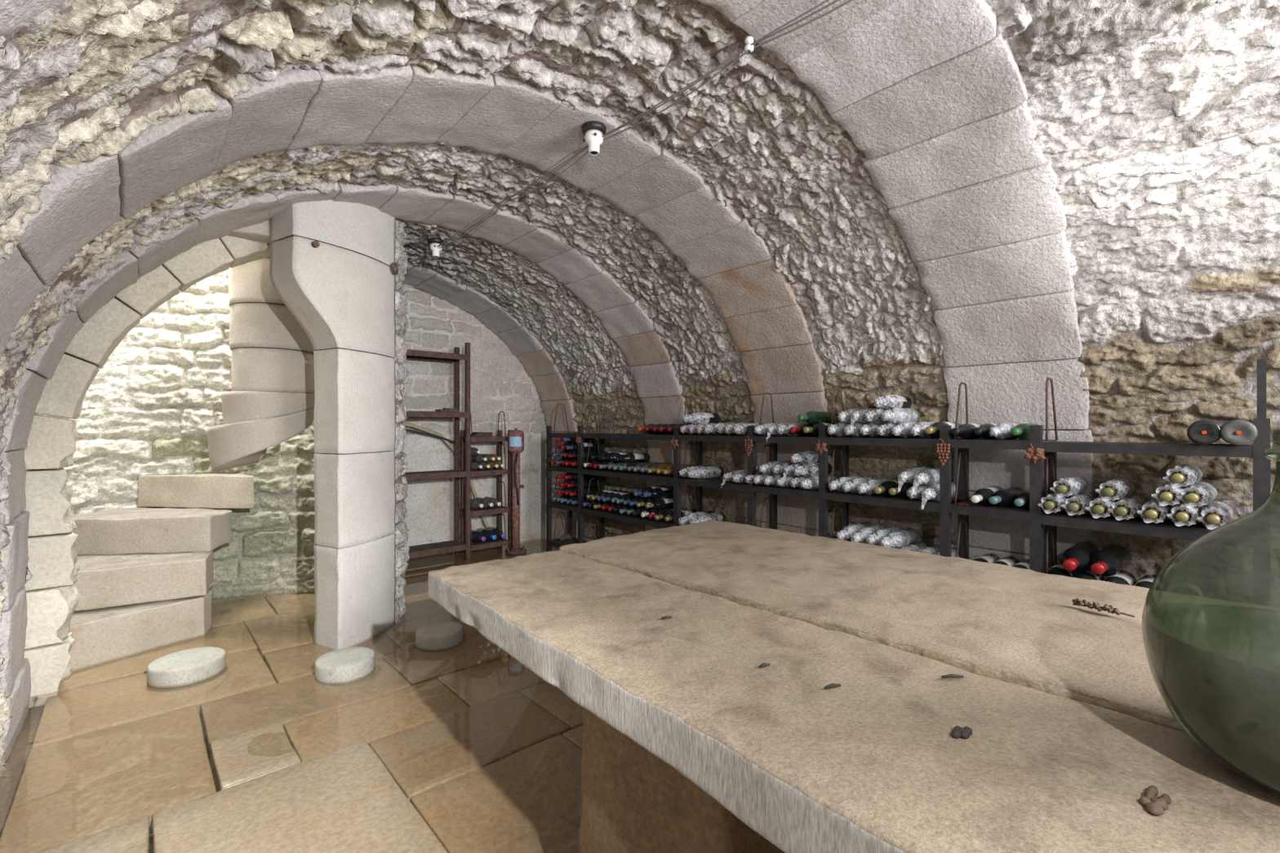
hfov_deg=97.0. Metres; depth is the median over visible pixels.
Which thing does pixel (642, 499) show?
wine bottle
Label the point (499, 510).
shelf rack
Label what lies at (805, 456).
wine bottle
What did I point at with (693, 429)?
wine bottle
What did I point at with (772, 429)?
wine bottle
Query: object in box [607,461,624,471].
wine bottle
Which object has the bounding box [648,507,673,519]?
wine bottle
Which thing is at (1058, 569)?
wine bottle
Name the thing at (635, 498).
wine bottle
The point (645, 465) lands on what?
wine bottle
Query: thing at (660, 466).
wine bottle
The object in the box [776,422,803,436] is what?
wine bottle
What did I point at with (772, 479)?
wine bottle
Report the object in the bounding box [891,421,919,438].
wine bottle
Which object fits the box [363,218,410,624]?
wall
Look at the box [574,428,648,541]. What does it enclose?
wall
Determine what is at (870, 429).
wine bottle
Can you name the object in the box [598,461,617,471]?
wine bottle
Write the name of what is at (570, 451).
wine bottle
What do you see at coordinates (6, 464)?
wall
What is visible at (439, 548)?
shelf rack
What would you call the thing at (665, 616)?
twig
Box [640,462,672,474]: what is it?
wine bottle
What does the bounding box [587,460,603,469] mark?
wine bottle
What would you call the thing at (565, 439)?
wine bottle
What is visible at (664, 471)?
wine bottle
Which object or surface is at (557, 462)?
wine bottle
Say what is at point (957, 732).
crumb
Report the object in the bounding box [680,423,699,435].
wine bottle
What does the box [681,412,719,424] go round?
wine bottle
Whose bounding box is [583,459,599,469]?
wine bottle
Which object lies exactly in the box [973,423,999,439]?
wine bottle
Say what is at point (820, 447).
leaf ornament
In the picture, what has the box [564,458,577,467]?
wine bottle
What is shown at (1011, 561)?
wine bottle
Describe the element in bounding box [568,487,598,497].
wine bottle
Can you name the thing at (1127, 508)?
wine bottle
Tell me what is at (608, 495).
wine bottle
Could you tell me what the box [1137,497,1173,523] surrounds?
wine bottle
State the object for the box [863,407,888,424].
wine bottle
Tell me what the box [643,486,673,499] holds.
wine bottle
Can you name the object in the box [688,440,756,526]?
wall
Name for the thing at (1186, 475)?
wine bottle
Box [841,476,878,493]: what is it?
wine bottle
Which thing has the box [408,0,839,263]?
wire
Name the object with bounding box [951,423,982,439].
wine bottle
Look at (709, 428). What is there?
wine bottle
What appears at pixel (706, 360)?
ceiling
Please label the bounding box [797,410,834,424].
wine bottle
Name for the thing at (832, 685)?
twig
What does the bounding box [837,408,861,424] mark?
wine bottle
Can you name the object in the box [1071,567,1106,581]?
wine bottle
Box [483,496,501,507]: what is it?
wine bottle
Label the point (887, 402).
wine bottle
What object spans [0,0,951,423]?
ceiling
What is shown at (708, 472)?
wine bottle
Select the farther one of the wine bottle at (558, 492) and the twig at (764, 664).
the wine bottle at (558, 492)
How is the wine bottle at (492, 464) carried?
on the shelf rack at (499, 510)
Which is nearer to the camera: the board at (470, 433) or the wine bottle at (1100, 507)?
the wine bottle at (1100, 507)
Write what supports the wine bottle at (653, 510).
on the wine rack at (1037, 517)
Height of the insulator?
0.043 m
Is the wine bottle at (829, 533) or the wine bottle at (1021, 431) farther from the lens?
the wine bottle at (829, 533)
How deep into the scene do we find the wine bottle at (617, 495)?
4.21 m
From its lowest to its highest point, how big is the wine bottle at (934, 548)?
0.079 m
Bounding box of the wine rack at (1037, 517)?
[546,358,1271,573]
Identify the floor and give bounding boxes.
[0,538,583,852]
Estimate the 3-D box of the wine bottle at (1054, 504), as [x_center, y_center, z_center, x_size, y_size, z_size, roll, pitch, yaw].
[1.648,0.296,2.233,0.292,0.078,0.078,0,0,-43]
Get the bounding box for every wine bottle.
[470,454,487,462]
[470,461,482,470]
[470,498,484,509]
[470,529,486,542]
[471,447,480,455]
[475,497,493,508]
[476,528,497,541]
[477,453,495,462]
[478,462,490,470]
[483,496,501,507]
[485,453,501,462]
[485,461,498,469]
[486,526,506,539]
[493,461,504,469]
[550,457,564,466]
[552,449,568,458]
[552,494,565,501]
[553,486,567,495]
[555,442,569,451]
[555,457,571,466]
[555,479,569,487]
[556,437,572,443]
[556,487,574,496]
[556,495,568,502]
[557,472,573,479]
[560,442,574,451]
[560,450,572,458]
[560,480,577,488]
[560,495,576,502]
[561,458,574,466]
[563,437,595,444]
[563,450,577,459]
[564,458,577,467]
[564,473,596,480]
[564,488,577,496]
[565,442,598,451]
[565,496,577,505]
[566,479,599,488]
[568,450,598,458]
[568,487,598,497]
[570,458,598,467]
[570,497,591,504]
[582,499,598,506]
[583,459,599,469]
[586,489,617,498]
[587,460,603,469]
[587,500,603,509]
[591,451,622,461]
[591,490,622,501]
[593,460,609,470]
[593,501,611,510]
[596,491,628,502]
[598,451,628,461]
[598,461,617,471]
[600,502,617,510]
[601,452,633,462]
[601,492,633,503]
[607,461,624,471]
[608,503,622,511]
[610,493,633,503]
[612,462,629,471]
[613,504,629,513]
[614,453,649,463]
[615,494,639,505]
[618,461,650,472]
[618,505,636,515]
[622,495,643,506]
[626,462,658,473]
[626,506,642,515]
[629,497,648,507]
[631,506,651,517]
[632,462,665,473]
[633,485,666,497]
[635,497,665,508]
[636,423,656,434]
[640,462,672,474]
[640,507,658,518]
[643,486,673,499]
[644,423,664,434]
[644,497,673,509]
[647,463,673,475]
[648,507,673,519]
[652,423,670,434]
[654,508,688,521]
[656,463,688,475]
[658,423,679,434]
[662,464,695,475]
[664,509,695,521]
[666,423,690,434]
[678,465,712,478]
[678,511,713,524]
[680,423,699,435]
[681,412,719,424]
[687,466,724,479]
[688,422,706,435]
[688,511,725,524]
[696,422,724,435]
[704,422,727,435]
[717,422,744,435]
[720,468,758,486]
[724,422,746,435]
[731,470,759,483]
[733,422,763,435]
[744,471,768,484]
[753,422,779,435]
[753,472,773,485]
[758,460,792,474]
[763,473,785,486]
[766,422,789,442]
[772,461,793,474]
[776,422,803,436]
[776,474,798,487]
[781,462,802,482]
[789,422,815,436]
[790,450,818,464]
[790,475,810,488]
[792,462,831,477]
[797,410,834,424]
[800,474,838,489]
[803,422,835,436]
[814,529,839,538]
[826,422,851,437]
[827,475,863,492]
[835,521,872,540]
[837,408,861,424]
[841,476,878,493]
[844,422,870,437]
[849,408,875,430]
[850,524,886,543]
[857,477,892,495]
[859,422,886,437]
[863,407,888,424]
[866,525,902,546]
[872,393,911,410]
[874,479,898,496]
[876,422,902,438]
[879,528,919,548]
[880,407,919,424]
[888,480,913,497]
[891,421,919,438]
[897,466,933,492]
[897,542,927,551]
[906,484,928,499]
[909,421,936,438]
[910,466,951,493]
[915,544,939,554]
[920,481,957,509]
[924,422,960,438]
[933,547,959,557]
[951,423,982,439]
[970,485,1002,505]
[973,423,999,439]
[973,552,999,563]
[988,486,1023,506]
[989,422,1018,439]
[993,555,1019,566]
[1010,423,1043,439]
[1013,489,1044,508]
[1013,559,1029,568]
[1037,492,1074,514]
[1044,561,1075,577]
[1049,475,1088,497]
[1061,491,1097,515]
[1061,541,1099,572]
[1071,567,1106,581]
[1085,494,1121,518]
[1090,544,1131,576]
[1095,477,1136,501]
[1103,569,1137,586]
[1107,494,1146,520]
[1133,574,1155,588]
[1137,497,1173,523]
[1151,481,1185,506]
[1162,463,1202,488]
[1166,501,1202,526]
[1177,481,1217,507]
[1186,419,1221,444]
[1197,500,1233,529]
[1220,419,1257,445]
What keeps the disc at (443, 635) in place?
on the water
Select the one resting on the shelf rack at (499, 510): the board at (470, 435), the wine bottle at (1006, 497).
the board at (470, 435)
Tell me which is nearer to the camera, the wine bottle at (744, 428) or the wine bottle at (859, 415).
the wine bottle at (859, 415)
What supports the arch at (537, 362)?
on the floor
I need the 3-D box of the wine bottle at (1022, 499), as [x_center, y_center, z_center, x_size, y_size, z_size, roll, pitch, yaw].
[1.587,0.298,2.315,0.292,0.071,0.072,0,0,-43]
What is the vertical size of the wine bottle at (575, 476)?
0.072 m
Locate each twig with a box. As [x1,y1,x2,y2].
[661,615,671,619]
[759,662,769,667]
[824,683,840,688]
[941,674,964,678]
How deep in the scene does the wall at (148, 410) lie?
3.45 m
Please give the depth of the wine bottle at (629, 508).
4.04 m
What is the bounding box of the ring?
[390,262,398,275]
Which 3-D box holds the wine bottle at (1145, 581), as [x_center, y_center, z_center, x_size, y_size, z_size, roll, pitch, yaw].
[1.822,0.597,2.031,0.292,0.084,0.084,0,0,-41]
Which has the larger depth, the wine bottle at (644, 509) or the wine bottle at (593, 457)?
the wine bottle at (593, 457)
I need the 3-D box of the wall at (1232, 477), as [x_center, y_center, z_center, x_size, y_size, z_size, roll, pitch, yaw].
[1.683,0.547,2.521,0.067,1.105,1.853,0,0,-42]
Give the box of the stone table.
[427,520,1279,852]
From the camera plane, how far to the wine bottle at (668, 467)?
3.79 m
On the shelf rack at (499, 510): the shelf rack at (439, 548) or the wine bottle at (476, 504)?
the wine bottle at (476, 504)
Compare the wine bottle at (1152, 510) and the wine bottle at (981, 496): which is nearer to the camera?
the wine bottle at (1152, 510)
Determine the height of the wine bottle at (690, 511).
0.073 m
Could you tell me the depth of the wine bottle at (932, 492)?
2.50 m
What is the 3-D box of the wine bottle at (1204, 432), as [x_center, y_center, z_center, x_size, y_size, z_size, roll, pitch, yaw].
[1.927,0.019,1.934,0.081,0.082,0.302,0,0,45]
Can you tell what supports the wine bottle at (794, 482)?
on the wine rack at (1037, 517)
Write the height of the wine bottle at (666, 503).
0.073 m
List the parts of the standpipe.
tank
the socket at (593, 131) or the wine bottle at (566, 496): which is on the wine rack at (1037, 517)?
the wine bottle at (566, 496)
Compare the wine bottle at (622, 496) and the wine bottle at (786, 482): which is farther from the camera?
the wine bottle at (622, 496)
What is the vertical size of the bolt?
0.027 m
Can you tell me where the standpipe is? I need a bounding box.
[505,428,526,555]
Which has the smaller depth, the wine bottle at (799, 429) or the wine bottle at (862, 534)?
the wine bottle at (862, 534)
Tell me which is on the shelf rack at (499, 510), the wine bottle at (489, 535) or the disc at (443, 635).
the wine bottle at (489, 535)
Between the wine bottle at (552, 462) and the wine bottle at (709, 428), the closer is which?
the wine bottle at (709, 428)
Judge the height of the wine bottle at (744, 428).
0.078 m
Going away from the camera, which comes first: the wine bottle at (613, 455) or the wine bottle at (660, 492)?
the wine bottle at (660, 492)
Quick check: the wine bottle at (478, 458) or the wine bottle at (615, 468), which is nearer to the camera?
the wine bottle at (615, 468)
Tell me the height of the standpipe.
1.036 m
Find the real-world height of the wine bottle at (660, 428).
0.073 m
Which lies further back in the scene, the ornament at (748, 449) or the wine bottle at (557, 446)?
the wine bottle at (557, 446)
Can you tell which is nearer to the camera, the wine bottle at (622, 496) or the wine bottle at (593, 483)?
the wine bottle at (622, 496)
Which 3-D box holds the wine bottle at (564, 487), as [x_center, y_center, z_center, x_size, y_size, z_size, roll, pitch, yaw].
[-0.598,0.538,4.753,0.292,0.073,0.073,0,0,-44]
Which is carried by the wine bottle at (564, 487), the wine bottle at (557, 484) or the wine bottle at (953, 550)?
the wine bottle at (557, 484)
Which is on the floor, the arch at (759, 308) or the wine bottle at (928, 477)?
the arch at (759, 308)
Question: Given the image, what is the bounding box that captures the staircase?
[69,257,316,671]
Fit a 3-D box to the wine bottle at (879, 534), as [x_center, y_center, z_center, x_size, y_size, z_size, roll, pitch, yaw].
[1.184,0.534,2.751,0.304,0.080,0.082,0,0,-41]
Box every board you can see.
[470,433,492,435]
[470,435,492,436]
[471,431,492,433]
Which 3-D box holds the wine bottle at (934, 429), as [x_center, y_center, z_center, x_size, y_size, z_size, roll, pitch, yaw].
[1.367,0.016,2.560,0.292,0.075,0.074,0,0,-41]
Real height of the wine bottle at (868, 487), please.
0.080 m
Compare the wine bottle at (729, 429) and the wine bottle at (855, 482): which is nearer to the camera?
the wine bottle at (855, 482)
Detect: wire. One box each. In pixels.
[407,0,829,263]
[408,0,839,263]
[408,0,853,265]
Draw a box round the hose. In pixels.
[402,422,488,528]
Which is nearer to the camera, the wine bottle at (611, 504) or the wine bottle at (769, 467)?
the wine bottle at (769, 467)
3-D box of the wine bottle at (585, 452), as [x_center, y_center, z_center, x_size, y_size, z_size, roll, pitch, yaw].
[-0.454,0.233,4.595,0.292,0.073,0.073,0,0,-40]
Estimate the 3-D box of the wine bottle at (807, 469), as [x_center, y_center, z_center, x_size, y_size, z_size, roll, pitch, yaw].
[0.917,0.232,3.031,0.304,0.077,0.080,0,0,-41]
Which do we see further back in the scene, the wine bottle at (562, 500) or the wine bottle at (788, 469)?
the wine bottle at (562, 500)
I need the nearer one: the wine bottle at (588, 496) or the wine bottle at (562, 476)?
the wine bottle at (588, 496)
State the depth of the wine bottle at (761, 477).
3.15 m
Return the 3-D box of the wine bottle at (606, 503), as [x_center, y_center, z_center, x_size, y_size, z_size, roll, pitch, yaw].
[-0.233,0.602,4.337,0.292,0.073,0.073,0,0,-40]
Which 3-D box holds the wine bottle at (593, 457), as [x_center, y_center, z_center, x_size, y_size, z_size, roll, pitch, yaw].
[-0.255,0.233,4.376,0.292,0.073,0.073,0,0,-41]
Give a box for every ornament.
[575,435,581,444]
[671,436,679,448]
[744,435,752,456]
[814,440,828,454]
[936,438,950,466]
[1024,443,1045,463]
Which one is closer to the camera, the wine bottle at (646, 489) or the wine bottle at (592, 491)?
the wine bottle at (646, 489)
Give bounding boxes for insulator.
[744,35,754,53]
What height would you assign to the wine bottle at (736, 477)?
0.077 m
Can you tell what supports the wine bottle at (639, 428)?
on the wine rack at (1037, 517)
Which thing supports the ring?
attached to the pillar
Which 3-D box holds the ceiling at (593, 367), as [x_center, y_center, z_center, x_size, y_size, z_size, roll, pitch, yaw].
[-1.464,-0.537,3.604,3.309,1.343,0.958,0,0,-42]
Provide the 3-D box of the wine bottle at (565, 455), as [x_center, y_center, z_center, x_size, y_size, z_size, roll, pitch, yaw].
[-0.501,0.233,4.653,0.292,0.072,0.073,0,0,-40]
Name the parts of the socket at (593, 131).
plate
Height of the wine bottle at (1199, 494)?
0.078 m
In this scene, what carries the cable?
hanging from the shelf rack at (439, 548)
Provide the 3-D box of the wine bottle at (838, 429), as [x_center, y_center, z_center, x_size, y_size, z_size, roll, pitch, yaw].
[1.048,0.015,2.890,0.304,0.080,0.082,0,0,-40]
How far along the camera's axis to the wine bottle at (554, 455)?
4.69 m
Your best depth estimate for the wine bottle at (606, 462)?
4.29 m
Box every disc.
[146,647,226,688]
[315,646,374,684]
[415,621,462,651]
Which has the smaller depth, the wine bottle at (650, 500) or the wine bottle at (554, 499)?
the wine bottle at (650, 500)
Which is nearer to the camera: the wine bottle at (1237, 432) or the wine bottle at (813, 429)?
the wine bottle at (1237, 432)
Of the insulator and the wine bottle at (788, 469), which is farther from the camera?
the wine bottle at (788, 469)
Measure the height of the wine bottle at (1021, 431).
0.067 m
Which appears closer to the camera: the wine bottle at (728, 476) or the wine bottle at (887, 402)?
the wine bottle at (887, 402)
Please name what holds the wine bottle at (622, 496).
on the wine bottle at (615, 509)
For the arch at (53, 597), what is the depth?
2.27 m
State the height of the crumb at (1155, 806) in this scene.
0.010 m
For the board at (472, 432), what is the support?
on the board at (470, 433)
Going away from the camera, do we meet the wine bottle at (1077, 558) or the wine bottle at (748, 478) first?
the wine bottle at (1077, 558)
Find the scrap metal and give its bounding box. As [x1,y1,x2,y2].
[435,408,459,412]
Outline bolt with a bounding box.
[311,240,319,248]
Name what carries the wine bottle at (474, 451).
on the wine bottle at (478, 458)
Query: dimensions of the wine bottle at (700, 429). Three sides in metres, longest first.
0.304 x 0.080 x 0.076 m
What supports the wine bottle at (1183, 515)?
on the wine rack at (1037, 517)
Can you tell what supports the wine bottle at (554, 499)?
on the wine rack at (1037, 517)
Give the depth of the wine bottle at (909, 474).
2.58 m
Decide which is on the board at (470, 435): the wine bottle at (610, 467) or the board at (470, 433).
the board at (470, 433)
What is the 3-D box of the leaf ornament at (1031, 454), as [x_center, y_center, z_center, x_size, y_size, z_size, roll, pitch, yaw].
[1.523,0.105,2.185,0.020,0.078,0.072,0,0,-42]
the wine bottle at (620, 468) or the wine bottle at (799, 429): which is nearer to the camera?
the wine bottle at (799, 429)
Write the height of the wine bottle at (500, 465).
0.068 m
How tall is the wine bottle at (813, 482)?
0.078 m
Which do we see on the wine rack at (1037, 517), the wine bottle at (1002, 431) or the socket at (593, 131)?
the wine bottle at (1002, 431)
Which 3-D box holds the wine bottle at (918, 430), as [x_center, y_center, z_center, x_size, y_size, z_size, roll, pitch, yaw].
[1.319,0.015,2.610,0.303,0.079,0.082,0,0,-44]
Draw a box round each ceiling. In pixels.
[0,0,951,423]
[0,142,754,429]
[34,218,645,430]
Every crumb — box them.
[951,725,972,739]
[1139,785,1171,816]
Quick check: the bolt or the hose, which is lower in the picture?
the hose
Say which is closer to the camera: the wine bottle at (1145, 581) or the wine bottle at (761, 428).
the wine bottle at (1145, 581)
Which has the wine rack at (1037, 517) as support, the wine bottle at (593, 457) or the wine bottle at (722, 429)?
the wine bottle at (722, 429)
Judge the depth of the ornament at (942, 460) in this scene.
2.42 m
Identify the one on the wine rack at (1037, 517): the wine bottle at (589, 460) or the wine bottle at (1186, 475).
the wine bottle at (589, 460)
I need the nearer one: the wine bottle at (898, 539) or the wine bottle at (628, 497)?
the wine bottle at (898, 539)
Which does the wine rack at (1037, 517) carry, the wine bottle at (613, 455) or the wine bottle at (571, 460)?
the wine bottle at (571, 460)
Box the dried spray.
[1071,598,1134,617]
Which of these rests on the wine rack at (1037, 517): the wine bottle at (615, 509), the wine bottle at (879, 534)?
the wine bottle at (615, 509)
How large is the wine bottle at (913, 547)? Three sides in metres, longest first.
0.304 x 0.082 x 0.081 m
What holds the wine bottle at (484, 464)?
on the shelf rack at (499, 510)
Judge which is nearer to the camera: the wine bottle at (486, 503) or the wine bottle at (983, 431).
the wine bottle at (983, 431)
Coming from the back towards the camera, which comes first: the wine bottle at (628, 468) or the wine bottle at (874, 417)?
the wine bottle at (628, 468)
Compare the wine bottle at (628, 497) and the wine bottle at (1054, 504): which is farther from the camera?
the wine bottle at (628, 497)
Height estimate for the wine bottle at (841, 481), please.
0.080 m
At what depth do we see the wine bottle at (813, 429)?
2.96 m
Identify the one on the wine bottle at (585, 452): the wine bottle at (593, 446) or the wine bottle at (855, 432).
the wine bottle at (593, 446)
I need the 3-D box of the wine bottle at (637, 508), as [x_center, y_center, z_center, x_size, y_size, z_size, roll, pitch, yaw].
[0.023,0.603,4.067,0.291,0.072,0.073,0,0,-41]
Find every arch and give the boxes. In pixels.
[0,0,1093,573]
[0,64,836,536]
[0,180,692,763]
[22,219,297,708]
[403,260,577,539]
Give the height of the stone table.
0.671 m
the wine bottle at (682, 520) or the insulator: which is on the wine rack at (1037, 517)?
the wine bottle at (682, 520)
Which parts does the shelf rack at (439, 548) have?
rail, rail, rail, rail, rail, rail, rail, post, post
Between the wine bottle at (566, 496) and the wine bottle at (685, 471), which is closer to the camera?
the wine bottle at (685, 471)
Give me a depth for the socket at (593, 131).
2.14 m
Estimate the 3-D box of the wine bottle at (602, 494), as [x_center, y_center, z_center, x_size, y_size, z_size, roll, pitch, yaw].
[-0.255,0.538,4.358,0.292,0.073,0.073,0,0,-43]
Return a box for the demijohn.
[1142,427,1279,794]
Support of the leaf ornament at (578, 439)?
attached to the wine rack at (1037, 517)
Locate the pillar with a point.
(340, 291)
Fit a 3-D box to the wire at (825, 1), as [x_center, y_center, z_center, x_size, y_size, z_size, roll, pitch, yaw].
[-0.191,-1.066,2.244,0.137,0.117,4.803,0,0,-44]
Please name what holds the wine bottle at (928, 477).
on the wine bottle at (932, 492)
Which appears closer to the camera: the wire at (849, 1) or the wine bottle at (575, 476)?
the wire at (849, 1)
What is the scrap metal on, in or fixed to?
on the shelf rack at (439, 548)
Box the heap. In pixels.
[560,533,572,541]
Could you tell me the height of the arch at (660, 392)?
2.338 m
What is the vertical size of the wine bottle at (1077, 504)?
0.077 m
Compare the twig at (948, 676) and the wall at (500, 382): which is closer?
the twig at (948, 676)
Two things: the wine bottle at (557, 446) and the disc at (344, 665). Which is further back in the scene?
the wine bottle at (557, 446)
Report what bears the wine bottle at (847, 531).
on the wine bottle
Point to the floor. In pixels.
(464, 748)
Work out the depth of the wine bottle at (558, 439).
4.62 m
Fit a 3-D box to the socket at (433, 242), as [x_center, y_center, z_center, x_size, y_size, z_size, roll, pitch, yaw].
[-1.243,-1.084,3.447,0.096,0.102,0.096,0,0,-42]
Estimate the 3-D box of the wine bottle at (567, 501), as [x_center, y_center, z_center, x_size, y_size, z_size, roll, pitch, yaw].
[-0.477,0.602,4.612,0.292,0.073,0.073,0,0,-43]
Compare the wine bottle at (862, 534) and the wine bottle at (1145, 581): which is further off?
the wine bottle at (862, 534)
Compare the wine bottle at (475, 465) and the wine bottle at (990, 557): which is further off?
the wine bottle at (475, 465)
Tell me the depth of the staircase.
2.96 m
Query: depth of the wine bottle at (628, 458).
4.13 m
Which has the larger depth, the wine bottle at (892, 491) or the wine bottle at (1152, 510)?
the wine bottle at (892, 491)
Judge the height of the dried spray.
0.019 m
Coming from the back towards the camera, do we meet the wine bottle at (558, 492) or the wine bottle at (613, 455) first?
the wine bottle at (558, 492)
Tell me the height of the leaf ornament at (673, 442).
0.078 m
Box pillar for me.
[269,199,395,651]
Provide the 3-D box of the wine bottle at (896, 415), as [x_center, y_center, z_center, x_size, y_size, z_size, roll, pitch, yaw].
[1.229,-0.051,2.690,0.304,0.080,0.081,0,0,-41]
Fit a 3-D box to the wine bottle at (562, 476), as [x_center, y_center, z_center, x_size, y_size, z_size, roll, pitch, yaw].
[-0.555,0.410,4.703,0.292,0.073,0.073,0,0,-40]
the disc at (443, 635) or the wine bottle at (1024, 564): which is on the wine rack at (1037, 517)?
the wine bottle at (1024, 564)
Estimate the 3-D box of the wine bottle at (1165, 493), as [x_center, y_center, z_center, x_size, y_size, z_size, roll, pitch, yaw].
[1.860,0.232,1.983,0.292,0.077,0.078,0,-1,-42]
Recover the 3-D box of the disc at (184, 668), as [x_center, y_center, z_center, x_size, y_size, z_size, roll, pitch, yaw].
[-1.935,1.027,2.422,0.264,0.070,0.264,0,0,-42]
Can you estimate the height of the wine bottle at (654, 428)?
0.073 m
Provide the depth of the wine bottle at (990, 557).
2.46 m
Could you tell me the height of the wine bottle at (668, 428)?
0.073 m
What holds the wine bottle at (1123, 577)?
on the wine rack at (1037, 517)
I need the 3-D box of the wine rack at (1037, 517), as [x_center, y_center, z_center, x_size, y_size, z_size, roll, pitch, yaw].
[0.660,0.440,3.349,0.240,1.300,4.102,0,0,-42]
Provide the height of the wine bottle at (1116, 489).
0.078 m
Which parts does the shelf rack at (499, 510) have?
post, rail, rail, rail, rail, post, post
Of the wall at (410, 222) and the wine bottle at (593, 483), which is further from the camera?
the wine bottle at (593, 483)
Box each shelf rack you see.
[402,342,470,560]
[459,411,511,555]
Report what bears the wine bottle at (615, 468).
on the wine rack at (1037, 517)
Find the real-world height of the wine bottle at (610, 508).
0.073 m
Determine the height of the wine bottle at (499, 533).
0.092 m
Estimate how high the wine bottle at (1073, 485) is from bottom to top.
0.078 m
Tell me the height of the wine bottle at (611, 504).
0.073 m
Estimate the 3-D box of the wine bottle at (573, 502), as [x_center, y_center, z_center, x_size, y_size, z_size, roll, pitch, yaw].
[-0.429,0.602,4.564,0.292,0.073,0.073,0,0,-41]
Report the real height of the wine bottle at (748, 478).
0.078 m
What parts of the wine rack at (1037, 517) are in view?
post, rail, rail, rail, rail, post, post, post, rail, rail, rail, post, post, rail, rail, post, post, rail, rail, post, post, rail, rail, post, post, rail, rail, post, post, rail, rail, rail, rail, post, post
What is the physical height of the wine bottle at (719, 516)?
0.109 m
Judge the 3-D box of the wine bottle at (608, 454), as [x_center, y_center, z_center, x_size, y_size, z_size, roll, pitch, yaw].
[-0.196,0.233,4.321,0.291,0.073,0.073,0,0,-43]
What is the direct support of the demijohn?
on the stone table
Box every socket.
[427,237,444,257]
[581,120,606,155]
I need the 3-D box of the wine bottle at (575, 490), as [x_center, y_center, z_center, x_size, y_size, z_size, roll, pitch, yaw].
[-0.492,0.538,4.655,0.292,0.073,0.072,0,0,-42]
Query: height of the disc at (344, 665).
0.070 m
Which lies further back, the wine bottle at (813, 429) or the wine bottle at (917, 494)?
the wine bottle at (813, 429)
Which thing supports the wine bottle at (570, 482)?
on the wine bottle at (558, 492)
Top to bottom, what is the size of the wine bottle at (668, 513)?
0.073 m
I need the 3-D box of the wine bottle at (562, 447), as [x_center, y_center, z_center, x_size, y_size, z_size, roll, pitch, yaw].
[-0.528,0.169,4.667,0.292,0.073,0.072,0,0,-43]
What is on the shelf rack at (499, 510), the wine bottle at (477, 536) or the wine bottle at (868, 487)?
the wine bottle at (477, 536)
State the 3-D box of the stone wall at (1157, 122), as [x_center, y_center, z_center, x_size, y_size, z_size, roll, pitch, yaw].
[0.850,-0.534,0.997,3.304,1.337,0.686,0,0,-42]
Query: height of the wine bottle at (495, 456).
0.068 m
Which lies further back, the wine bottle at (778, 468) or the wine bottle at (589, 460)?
the wine bottle at (589, 460)
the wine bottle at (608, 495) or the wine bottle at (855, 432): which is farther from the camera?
the wine bottle at (608, 495)
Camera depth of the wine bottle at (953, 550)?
2.57 m
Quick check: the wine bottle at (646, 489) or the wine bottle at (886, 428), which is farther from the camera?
the wine bottle at (646, 489)
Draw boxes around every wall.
[0,399,32,775]
[35,269,316,603]
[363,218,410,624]
[401,283,546,559]
[404,220,414,224]
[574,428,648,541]
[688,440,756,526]
[827,433,1275,582]
[984,0,1279,461]
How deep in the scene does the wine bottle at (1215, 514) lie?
1.85 m
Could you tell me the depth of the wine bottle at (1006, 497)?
2.33 m
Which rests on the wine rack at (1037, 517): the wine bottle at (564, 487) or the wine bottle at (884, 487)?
the wine bottle at (884, 487)
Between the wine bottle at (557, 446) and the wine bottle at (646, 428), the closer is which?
the wine bottle at (646, 428)
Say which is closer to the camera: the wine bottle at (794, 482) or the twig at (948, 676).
the twig at (948, 676)

